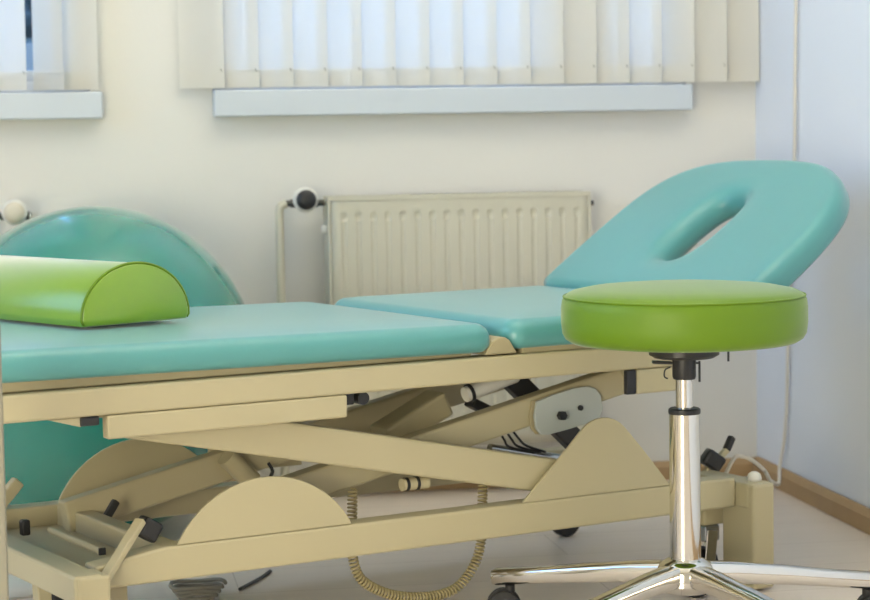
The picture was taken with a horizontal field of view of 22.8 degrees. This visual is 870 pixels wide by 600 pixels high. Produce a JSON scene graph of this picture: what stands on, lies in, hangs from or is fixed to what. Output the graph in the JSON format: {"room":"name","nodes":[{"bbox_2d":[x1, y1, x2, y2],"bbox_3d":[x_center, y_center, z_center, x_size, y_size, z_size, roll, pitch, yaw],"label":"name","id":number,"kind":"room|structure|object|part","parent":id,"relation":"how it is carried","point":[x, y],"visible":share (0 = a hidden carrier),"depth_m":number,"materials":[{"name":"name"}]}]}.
{"room":"examination room","nodes":[
{"label":"examination room","id":0,"kind":"room"},
{"bbox_2d":[0,0,756,476],"bbox_3d":[-0.767,-0.857,4.497,3.300,2.550,0.250,-2,5,-9],"label":"wall","id":1,"kind":"structure","parent":0,"point":[158,149],"depth_m":4.51,"materials":[{"name":"paint"}]},
{"bbox_2d":[0,199,31,224],"bbox_3d":[-0.856,0.114,4.368,0.092,0.636,0.120,-2,5,-9],"label":"radiator valve","id":2,"kind":"object","parent":1,"relation":"attached to","point":[14,211],"visible":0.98,"depth_m":4.29,"materials":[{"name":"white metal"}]},
{"bbox_3d":[-0.838,-0.174,4.298,0.041,0.041,0.020,-2,5,-9],"label":"knob","id":3,"kind":"part","parent":2,"relation":"part of","materials":[{"name":"beige plastic"}]},
{"bbox_2d":[0,0,98,90],"bbox_3d":[-1.230,-1.043,4.248,1.107,1.265,0.072,-2,5,-9],"label":"vertical blind","id":4,"kind":"object","parent":1,"relation":"attached to","point":[64,32],"visible":1,"depth_m":4.37,"materials":[{"name":"white fabric"}]},
{"bbox_2d":[0,70,102,119],"bbox_3d":[-1.291,-1.006,4.295,1.209,1.304,0.132,-2,5,-9],"label":"windowsill","id":5,"kind":"structure","parent":1,"relation":"in","point":[29,104],"depth_m":4.36,"materials":[{"name":"white"}]},
{"bbox_3d":[-1.008,-1.021,4.373,0.533,1.156,0.050,-2,5,-9],"label":"sash","id":6,"kind":"part","parent":5,"relation":"part of","materials":[{"name":"white"}]},
{"bbox_3d":[-1.276,-0.381,4.310,1.209,0.054,0.062,-2,5,-9],"label":"sill","id":7,"kind":"part","parent":5,"relation":"part of","materials":[{"name":"white plastic"}]},
{"bbox_2d":[275,187,593,475],"bbox_3d":[0.005,0.082,4.510,0.669,0.649,0.120,-2,5,-9],"label":"radiator","id":8,"kind":"object","parent":1,"relation":"attached to","point":[384,244],"visible":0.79,"depth_m":4.45,"materials":[{"name":"beige metal"}]},
{"bbox_3d":[-0.262,-0.204,4.393,0.041,0.041,0.020,-2,5,-9],"label":"knob","id":9,"kind":"part","parent":8,"relation":"part of","materials":[{"name":"grey plastic"}]},
{"bbox_2d":[323,190,590,200],"bbox_3d":[0.046,-0.217,4.484,0.549,0.008,0.086,-2,5,-9],"label":"grille","id":10,"kind":"object","parent":8,"relation":"attached to","point":[579,195],"depth_m":4.46,"materials":[{"name":"beige metal"}]},
{"bbox_2d":[213,82,691,116],"bbox_3d":[0.027,-1.044,4.514,1.013,1.304,0.132,-2,5,-9],"label":"windowsill","id":11,"kind":"structure","parent":1,"relation":"in","point":[580,97],"depth_m":4.50,"materials":[{"name":"white"}]},
{"bbox_2d":[178,0,758,87],"bbox_3d":[0.074,-1.081,4.468,1.250,1.265,0.048,-2,5,-9],"label":"vertical blind","id":12,"kind":"object","parent":1,"relation":"attached to","point":[223,43],"visible":1,"depth_m":4.50,"materials":[{"name":"beige fabric"}]},
{"bbox_2d":[226,457,754,492],"bbox_3d":[-0.825,0.407,4.448,3.099,0.040,0.016,-2,5,-9],"label":"baseboard","id":13,"kind":"structure","parent":1,"relation":"attached to","point":[741,467],"depth_m":4.66,"materials":[{"name":"brown wood"}]},
{"bbox_2d":[8,480,869,599],"bbox_3d":[-0.366,0.683,1.733,3.500,0.100,6.050,-2,5,-9],"label":"floor","id":14,"kind":"structure","parent":0,"point":[806,535],"depth_m":3.84,"materials":[{"name":"laminate"}]},
{"bbox_2d":[0,328,8,599],"bbox_3d":[-0.544,0.296,2.658,0.032,0.532,0.032,-2,5,-9],"label":"slim post","id":15,"kind":"object","parent":14,"relation":"on","point":[4,584],"visible":1,"depth_m":2.64,"materials":[{"name":"beige metal"}]},
{"bbox_2d":[8,575,32,599],"bbox_3d":[-0.715,0.479,3.626,0.140,0.021,0.140,-2,5,-9],"label":"disc","id":16,"kind":"object","parent":14,"relation":"on","point":[19,588],"visible":0.52,"depth_m":3.58,"materials":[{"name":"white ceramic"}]},
{"bbox_2d":[0,206,243,523],"bbox_3d":[-0.646,0.135,4.110,0.618,0.628,0.618,-2,5,-9],"label":"exercise ball","id":17,"kind":"object","parent":14,"relation":"on","point":[44,455],"visible":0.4,"depth_m":3.93,"materials":[{"name":"teal rubber"}]},
{"bbox_2d":[168,577,226,599],"bbox_3d":[-0.390,0.476,3.549,0.097,0.029,0.074,-2,5,-9],"label":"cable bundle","id":18,"kind":"object","parent":14,"relation":"on","point":[209,590],"visible":1,"depth_m":3.53,"materials":[{"name":"grey"}]},
{"bbox_2d":[238,569,271,590],"bbox_3d":[-0.304,0.476,3.673,0.009,0.006,0.151,0,5,15],"label":"loose cable","id":19,"kind":"object","parent":14,"relation":"on","point":[268,572],"visible":1,"depth_m":3.66,"materials":[{"name":"grey plastic"}]},
{"bbox_2d":[0,160,849,599],"bbox_3d":[-0.107,0.142,3.468,1.782,0.698,0.626,-4,5,-31],"label":"couch","id":20,"kind":"object","parent":14,"relation":"on","point":[257,387],"visible":0.95,"depth_m":3.30,"materials":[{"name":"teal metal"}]},
{"bbox_3d":[-0.687,0.322,3.406,0.076,0.079,0.018,-4,5,-31],"label":"lever","id":21,"kind":"part","parent":20,"relation":"part of","materials":[{"name":"beige metal"}]},
{"bbox_3d":[-0.626,0.347,3.293,0.014,0.024,0.015,-4,5,-31],"label":"lock knob","id":22,"kind":"part","parent":20,"relation":"part of","materials":[{"name":"grey plastic"}]},
{"bbox_2d":[7,524,115,566],"bbox_3d":[-0.550,0.364,3.217,0.282,0.033,0.448,-2,5,-9],"label":"tray","id":23,"kind":"object","parent":20,"relation":"on","point":[28,545],"depth_m":3.22,"materials":[{"name":"beige metal"}]},
{"bbox_3d":[-0.472,0.453,2.937,0.047,0.165,0.058,-4,5,-31],"label":"corner post","id":24,"kind":"part","parent":20,"relation":"part of","materials":[{"name":"beige metal"}]},
{"bbox_2d":[0,255,189,326],"bbox_3d":[-0.575,-0.021,3.312,0.195,0.090,0.400,-5,6,-43],"label":"bolster cushion","id":25,"kind":"object","parent":20,"relation":"on","point":[56,291],"visible":1,"depth_m":3.18,"materials":[{"name":"leather"}]},
{"bbox_3d":[-0.504,0.328,3.350,0.030,0.035,0.012,-5,6,-43],"label":"lock lever","id":26,"kind":"part","parent":20,"relation":"part of","materials":[{"name":"grey plastic"}]},
{"bbox_3d":[-0.432,0.345,2.989,0.016,0.074,0.083,2,5,32],"label":"pedal lever","id":27,"kind":"part","parent":20,"relation":"part of","materials":[{"name":"beige metal"}]},
{"bbox_3d":[-0.486,0.280,3.553,0.299,0.106,0.004,-4,5,-31],"label":"guard plate","id":28,"kind":"part","parent":20,"relation":"part of","materials":[{"name":"beige metal"}]},
{"bbox_3d":[-0.298,0.247,3.572,0.170,0.068,0.006,-4,5,-31],"label":"cross plate","id":29,"kind":"part","parent":20,"relation":"part of","materials":[{"name":"beige metal"}]},
{"bbox_3d":[-0.243,0.295,3.103,0.279,0.083,0.004,-4,5,-31],"label":"guard plate","id":30,"kind":"part","parent":20,"relation":"part of","materials":[{"name":"beige metal"}]},
{"bbox_3d":[-0.252,0.322,3.669,1.200,0.041,0.040,-4,5,-31],"label":"rail","id":31,"kind":"part","parent":20,"relation":"part of","materials":[{"name":"beige metal"}]},
{"bbox_3d":[-0.210,0.228,3.585,0.873,0.223,0.030,-4,5,-31],"label":"rising arm","id":32,"kind":"part","parent":20,"relation":"part of","materials":[{"name":"beige metal"}]},
{"bbox_3d":[-0.303,0.102,3.362,1.280,0.038,0.580,-4,5,-31],"label":"frame","id":33,"kind":"part","parent":20,"relation":"part of","materials":[{"name":"beige metal"}]},
{"bbox_3d":[-0.084,0.228,3.223,0.830,0.223,0.026,-4,5,-31],"label":"falling arm","id":34,"kind":"part","parent":20,"relation":"part of","materials":[{"name":"beige metal"}]},
{"bbox_3d":[0.003,0.345,3.274,1.124,0.049,0.040,-4,5,-31],"label":"rail","id":35,"kind":"part","parent":20,"relation":"part of","materials":[{"name":"beige metal"}]},
{"bbox_3d":[-0.038,0.194,3.482,0.125,0.085,0.060,-4,5,-31],"label":"lift motor","id":36,"kind":"part","parent":20,"relation":"part of","materials":[{"name":"beige metal"}]},
{"bbox_3d":[-0.007,0.223,3.357,0.758,0.196,0.030,-4,5,-31],"label":"rising arm","id":37,"kind":"part","parent":20,"relation":"part of","materials":[{"name":"beige metal"}]},
{"bbox_3d":[0.089,0.137,3.473,0.102,0.049,0.025,-4,5,-31],"label":"lift rod","id":38,"kind":"part","parent":20,"relation":"part of","materials":[{"name":"beige metal"}]},
{"bbox_3d":[0.154,0.256,3.591,0.152,0.048,0.016,-4,5,-31],"label":"steel rod","id":39,"kind":"part","parent":20,"relation":"part of","materials":[{"name":"grey metal"}]},
{"bbox_3d":[0.214,0.177,3.461,0.133,0.072,0.006,-4,5,-31],"label":"pivot plate","id":40,"kind":"part","parent":20,"relation":"part of","materials":[{"name":"white metal"}]},
{"bbox_3d":[0.255,0.246,3.401,0.284,0.120,0.004,-4,5,-31],"label":"guard plate","id":41,"kind":"part","parent":20,"relation":"part of","materials":[{"name":"beige metal"}]},
{"bbox_3d":[0.217,0.092,3.652,0.090,0.077,0.539,-4,5,-31],"label":"head cross plate","id":42,"kind":"part","parent":20,"relation":"part of","materials":[{"name":"beige metal"}]},
{"bbox_3d":[0.471,0.291,3.712,0.090,0.067,0.010,-4,6,-36],"label":"pedal lever","id":43,"kind":"part","parent":20,"relation":"part of","materials":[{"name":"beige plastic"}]},
{"bbox_3d":[0.517,0.384,3.563,0.045,0.174,0.082,-4,5,-31],"label":"corner post","id":44,"kind":"part","parent":20,"relation":"part of","materials":[{"name":"beige metal"}]},
{"bbox_2d":[487,280,869,599],"bbox_3d":[0.375,0.237,3.232,0.628,0.531,0.586,0,5,7],"label":"stool","id":45,"kind":"object","parent":14,"relation":"on","point":[683,322],"visible":1,"depth_m":3.14,"materials":[{"name":"leather"}]},
{"bbox_3d":[0.220,0.416,3.293,0.287,0.058,0.040,1,5,25],"label":"arm","id":46,"kind":"part","parent":45,"relation":"part of","materials":[{"name":"silver metal"}]},
{"bbox_3d":[0.257,0.431,3.096,0.040,0.058,0.287,3,6,43],"label":"arm","id":47,"kind":"part","parent":45,"relation":"part of","materials":[{"name":"silver metal"}]},
{"bbox_3d":[0.336,0.094,3.196,0.029,0.014,0.014,-1,4,-1],"label":"height lever","id":48,"kind":"part","parent":45,"relation":"part of","materials":[{"name":"grey plastic"}]},
{"bbox_3d":[0.368,0.018,3.188,0.362,0.088,0.362,0,5,7],"label":"seat","id":49,"kind":"part","parent":45,"relation":"part of","materials":[{"name":"leather"}]},
{"bbox_3d":[0.368,0.074,3.193,0.104,0.022,0.104,0,5,7],"label":"mounting plate","id":50,"kind":"part","parent":45,"relation":"part of","materials":[{"name":"grey plastic"}]},
{"bbox_3d":[0.456,0.430,3.071,0.040,0.058,0.287,-3,5,-29],"label":"arm","id":51,"kind":"part","parent":45,"relation":"part of","materials":[{"name":"silver metal"}]},
{"bbox_3d":[0.542,0.414,3.250,0.287,0.058,0.040,-2,5,-10],"label":"arm","id":52,"kind":"part","parent":45,"relation":"part of","materials":[{"name":"silver metal"}]},
{"bbox_2d":[755,0,869,507],"bbox_3d":[1.245,-0.682,1.875,0.200,2.550,5.600,-2,5,-9],"label":"wall","id":53,"kind":"structure","parent":0,"point":[827,445],"depth_m":4.24,"materials":[{"name":"paint"}]},
{"bbox_2d":[703,0,797,545],"bbox_3d":[0.632,-0.569,4.047,0.150,1.997,0.771,1,5,22],"label":"hanging cord","id":54,"kind":"object","parent":53,"relation":"hanging from","point":[736,456],"visible":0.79,"depth_m":4.37,"materials":[{"name":"beige plastic"}]},
{"bbox_2d":[752,456,869,534],"bbox_3d":[1.158,0.570,1.947,0.016,0.044,5.584,-2,5,-9],"label":"baseboard","id":55,"kind":"structure","parent":53,"relation":"attached to","point":[857,515],"depth_m":4.27,"materials":[{"name":"brown wood"}]},
{"label":"outside","id":56,"kind":"structure","parent":0,"visible":0},
{"bbox_3d":[-2.036,0.241,8.969,14.000,0.100,8.700,-2,5,-9],"label":"ground","id":57,"kind":"structure","parent":56,"visible":0},
{"bbox_2d":[24,0,32,42],"bbox_3d":[-1.405,-0.460,7.364,1.872,1.550,1.880,-2,5,-9],"label":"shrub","id":58,"kind":"object","parent":57,"relation":"on","point":[27,3],"visible":0.02,"depth_m":6.87,"materials":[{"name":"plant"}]},
{"bbox_2d":[26,43,213,116],"bbox_3d":[-0.925,-0.081,5.277,4.200,1.084,0.120,-2,5,-9],"label":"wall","id":59,"kind":"structure","parent":57,"relation":"on","point":[29,46],"depth_m":5.17,"materials":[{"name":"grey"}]}
]}

